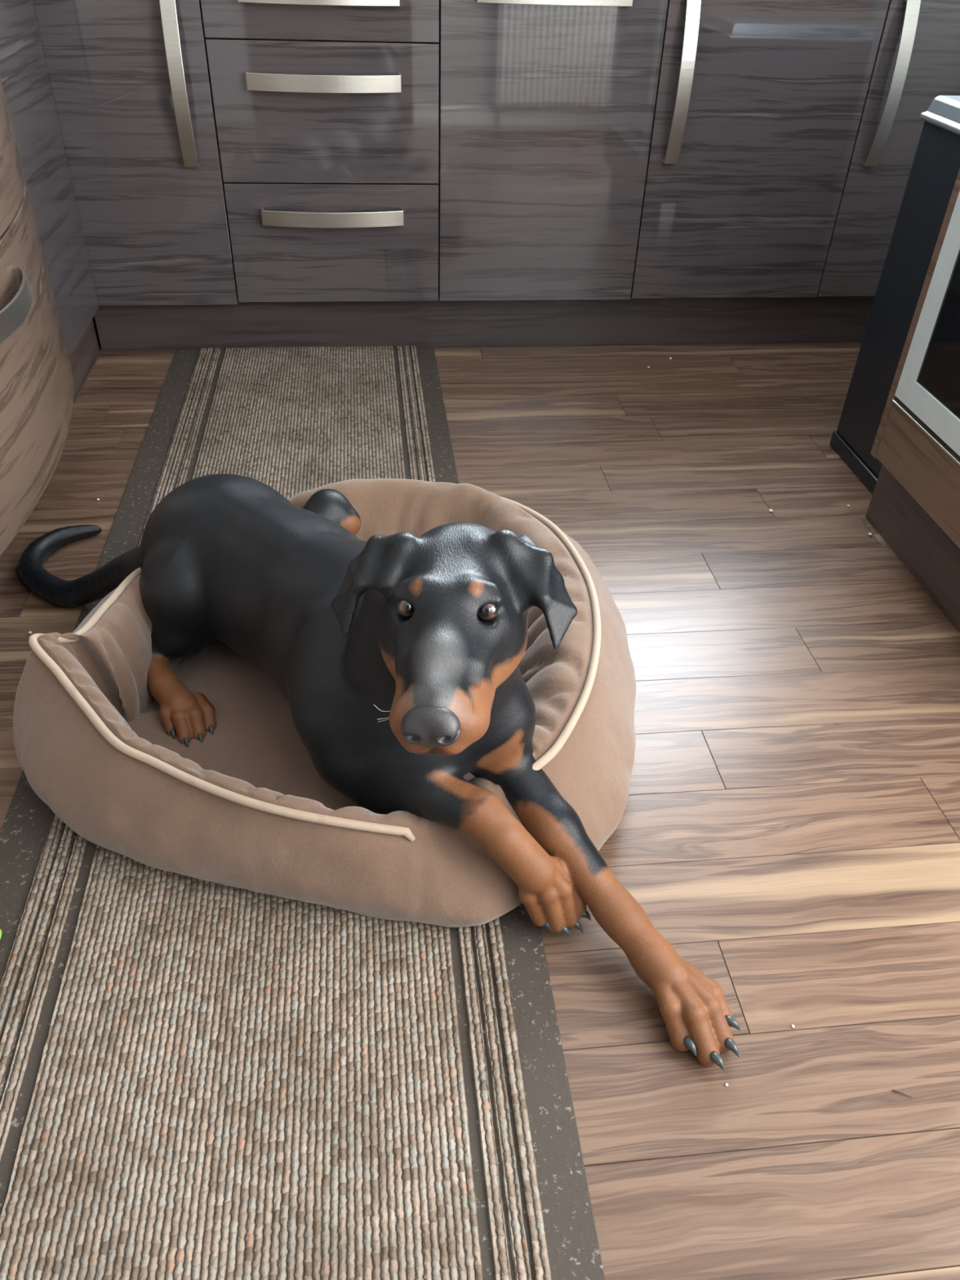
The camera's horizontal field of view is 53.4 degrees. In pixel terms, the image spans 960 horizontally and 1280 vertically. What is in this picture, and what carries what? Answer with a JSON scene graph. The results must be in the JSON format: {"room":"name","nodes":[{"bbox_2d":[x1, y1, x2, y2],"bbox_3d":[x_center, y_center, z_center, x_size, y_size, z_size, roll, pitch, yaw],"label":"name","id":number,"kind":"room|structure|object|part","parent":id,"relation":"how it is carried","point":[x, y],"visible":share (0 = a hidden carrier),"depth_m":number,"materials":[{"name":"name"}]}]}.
{"room":"kitchen","nodes":[
{"label":"kitchen","id":0,"kind":"room"},
{"bbox_2d":[0,315,959,1279],"bbox_3d":[0.007,0.018,1.583,3.061,0.030,3.880,-3,39,-6],"label":"floor","id":1,"kind":"structure","parent":0,"point":[789,824],"depth_m":1.35,"materials":[{"name":"brown wood"}]},
{"bbox_2d":[0,76,74,555],"bbox_3d":[-1.066,-0.558,1.434,0.725,0.730,1.085,-3,39,-6],"label":"base cabinet","id":2,"kind":"object","parent":1,"relation":"on","point":[37,389],"visible":1,"depth_m":1.60,"materials":[{"name":"brown wood"}]},
{"bbox_3d":[-0.797,-0.721,1.341,0.107,0.340,1.085,-3,39,-6],"label":"drawer","id":3,"kind":"part","parent":2,"relation":"part of","materials":[{"name":"brown wood"}]},
{"bbox_3d":[-0.727,-0.491,1.438,0.054,0.036,0.340,-1,38,-4],"label":"handle","id":4,"kind":"part","parent":2,"relation":"part of","materials":[{"name":"metal"}]},
{"bbox_2d":[0,0,98,357],"bbox_3d":[-1.211,-1.003,1.991,0.590,0.732,0.354,-3,39,-6],"label":"base cabinet","id":5,"kind":"object","parent":1,"relation":"on","point":[24,73],"visible":0.56,"depth_m":2.02,"materials":[{"name":"grey wood"}]},
{"bbox_2d":[69,319,99,399],"bbox_3d":[-0.916,-0.342,1.866,0.017,0.128,1.484,-3,39,-6],"label":"plinth","id":6,"kind":"object","parent":1,"relation":"on","point":[86,350],"visible":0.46,"depth_m":2.34,"materials":[{"name":"brown wood"}]},
{"bbox_2d":[73,350,102,404],"bbox_3d":[-0.911,-0.318,1.936,0.004,0.004,1.403,-3,39,-6],"label":"trim","id":7,"kind":"structure","parent":1,"relation":"on","point":[100,351],"depth_m":2.34,"materials":[{"name":"brown wood"}]},
{"bbox_2d":[32,0,238,305],"bbox_3d":[-0.799,-1.292,2.374,0.342,0.730,0.634,-3,39,-6],"label":"base cabinet","id":8,"kind":"object","parent":1,"relation":"on","point":[130,80],"visible":0.99,"depth_m":2.16,"materials":[{"name":"grey wood"}]},
{"bbox_3d":[-0.655,-1.217,2.076,0.032,0.345,0.047,-3,39,-6],"label":"handle","id":9,"kind":"part","parent":8,"relation":"part of","materials":[{"name":"metal"}]},
{"bbox_2d":[0,346,604,1279],"bbox_3d":[-0.306,0.107,1.425,0.675,0.007,2.850,-3,39,-6],"label":"runner rug","id":10,"kind":"object","parent":1,"relation":"on","point":[200,1079],"visible":0.52,"depth_m":1.01,"materials":[{"name":"beige-brown woven wool cord"},{"name":"dark grey woven textile border"}]},
{"bbox_2d":[13,478,635,927],"bbox_3d":[-0.199,0.000,1.397,0.868,0.217,0.900,-3,39,-6],"label":"dog bed","id":11,"kind":"object","parent":10,"relation":"on","point":[247,806],"visible":0.65,"depth_m":1.19,"materials":[{"name":"brown fabric"}]},
{"bbox_2d":[127,640,475,810],"bbox_3d":[-0.195,0.052,1.426,0.573,0.032,0.638,15,40,15],"label":"cushion","id":12,"kind":"object","parent":11,"relation":"on","point":[255,740],"depth_m":1.31,"materials":[{"name":"brown fabric"}]},
{"bbox_2d":[17,473,740,1071],"bbox_3d":[-0.219,-0.081,1.258,0.433,0.516,1.441,-27,47,-32],"label":"dog","id":13,"kind":"object","parent":11,"relation":"on","point":[395,659],"visible":0.99,"depth_m":1.09},
{"bbox_2d":[200,0,439,302],"bbox_3d":[-0.376,-1.315,2.419,0.505,0.724,0.628,-3,39,-6],"label":"base cabinet","id":14,"kind":"object","parent":1,"relation":"on","point":[326,112],"visible":1,"depth_m":2.20,"materials":[{"name":"grey wood"}]},
{"bbox_3d":[-0.339,-1.360,2.010,0.340,0.034,0.041,-3,39,-6],"label":"handle","id":15,"kind":"part","parent":14,"relation":"part of","materials":[{"name":"metal"}]},
{"bbox_3d":[-0.339,-1.372,2.038,0.504,0.152,0.019,-3,39,-6],"label":"drawer","id":16,"kind":"part","parent":14,"relation":"part of","materials":[{"name":"grey wood"}]},
{"bbox_3d":[-0.346,-1.198,2.176,0.504,0.285,0.019,-3,39,-6],"label":"drawer","id":17,"kind":"part","parent":14,"relation":"part of","materials":[{"name":"grey wood"}]},
{"bbox_3d":[-0.344,-1.233,2.111,0.340,0.034,0.041,-3,39,-6],"label":"handle","id":18,"kind":"part","parent":14,"relation":"part of","materials":[{"name":"metal"}]},
{"bbox_3d":[-0.354,-0.976,2.352,0.504,0.276,0.019,-3,39,-6],"label":"drawer","id":19,"kind":"part","parent":14,"relation":"part of","materials":[{"name":"grey wood"}]},
{"bbox_3d":[-0.351,-1.011,2.286,0.337,0.034,0.041,-3,39,-6],"label":"handle","id":20,"kind":"part","parent":14,"relation":"part of","materials":[{"name":"metal"}]},
{"bbox_2d":[94,296,874,351],"bbox_3d":[0.149,-0.861,2.567,2.280,0.134,0.018,-3,39,-6],"label":"plinth","id":21,"kind":"object","parent":1,"relation":"on","point":[651,321],"visible":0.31,"depth_m":2.55,"materials":[{"name":"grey wood"}]},
{"bbox_2d":[438,0,668,301],"bbox_3d":[0.127,-1.339,2.474,0.503,0.724,0.620,-3,39,-6],"label":"base cabinet","id":22,"kind":"object","parent":1,"relation":"on","point":[547,107],"visible":0.99,"depth_m":2.25,"materials":[{"name":"grey wood"}]},
{"bbox_3d":[0.163,-1.392,2.059,0.341,0.034,0.033,-3,39,-6],"label":"handle","id":23,"kind":"part","parent":22,"relation":"part of","materials":[{"name":"metal"}]},
{"bbox_2d":[631,0,889,298],"bbox_3d":[0.632,-1.358,2.520,0.508,0.721,0.634,-3,39,-6],"label":"base cabinet","id":24,"kind":"object","parent":1,"relation":"on","point":[759,104],"visible":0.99,"depth_m":2.30,"materials":[{"name":"grey wood"}]},
{"bbox_3d":[0.464,-1.276,2.184,0.032,0.340,0.047,-3,39,-6],"label":"handle","id":25,"kind":"part","parent":24,"relation":"part of","materials":[{"name":"metal"}]},
{"bbox_2d":[817,0,959,296],"bbox_3d":[1.079,-1.377,2.566,0.386,0.721,0.634,-3,39,-6],"label":"base cabinet","id":26,"kind":"object","parent":1,"relation":"on","point":[917,62],"visible":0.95,"depth_m":2.31,"materials":[{"name":"grey wood"}]},
{"bbox_3d":[0.966,-1.297,2.237,0.032,0.342,0.047,-3,39,-6],"label":"handle","id":27,"kind":"part","parent":26,"relation":"part of","materials":[{"name":"metal"}]},
{"bbox_2d":[830,95,959,493],"bbox_3d":[1.038,-0.643,1.875,0.432,0.706,0.301,-3,39,-6],"label":"panel","id":28,"kind":"object","parent":1,"relation":"on","point":[935,166],"visible":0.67,"depth_m":1.87,"materials":[{"name":"black plastic"}]},
{"bbox_3d":[1.048,-0.903,1.669,0.432,0.042,0.301,-3,39,-6],"label":"lid","id":29,"kind":"part","parent":28,"relation":"part of","materials":[{"name":"silver metal"}]},
{"bbox_2d":[892,1089,912,1097],"bbox_3d":[0.443,0.474,0.999,0.020,0.002,0.002,14,40,14],"label":"twig","id":30,"kind":"object","parent":1,"relation":"on","point":[892,1090],"visible":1,"depth_m":1.00,"materials":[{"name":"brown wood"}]},
{"bbox_2d":[865,464,959,632],"bbox_3d":[0.829,-0.101,1.625,0.018,0.154,0.675,-3,39,-6],"label":"plinth","id":31,"kind":"object","parent":1,"relation":"on","point":[929,553],"visible":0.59,"depth_m":1.75,"materials":[{"name":"brown wood"}]},
{"bbox_2d":[870,168,959,548],"bbox_3d":[1.109,-0.449,1.382,0.653,0.707,0.637,-3,39,-6],"label":"base cabinet","id":32,"kind":"object","parent":1,"relation":"on","point":[917,458],"visible":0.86,"depth_m":1.64,"materials":[{"name":"brown wood"}]},
{"bbox_3d":[0.787,-0.204,1.531,0.020,0.110,0.593,-3,39,-6],"label":"drawer","id":33,"kind":"part","parent":32,"relation":"part of","materials":[{"name":"brown wood"}]},
{"bbox_3d":[0.784,-0.249,1.495,0.014,0.004,0.593,-3,39,-6],"label":"edge trim","id":34,"kind":"part","parent":32,"relation":"part of","materials":[{"name":"wood"}]},
{"bbox_2d":[894,191,959,456],"bbox_3d":[1.080,-0.495,1.340,0.674,0.571,0.589,-3,39,-6],"label":"oven","id":35,"kind":"object","parent":32,"relation":"in","point":[929,384],"visible":1,"depth_m":1.57,"materials":[{"name":"silver metal"}]},
{"bbox_3d":[0.790,-0.453,1.333,0.005,0.405,0.497,-3,39,-6],"label":"glass","id":36,"kind":"part","parent":35,"relation":"part of","materials":[{"name":"black glass"}]}
]}

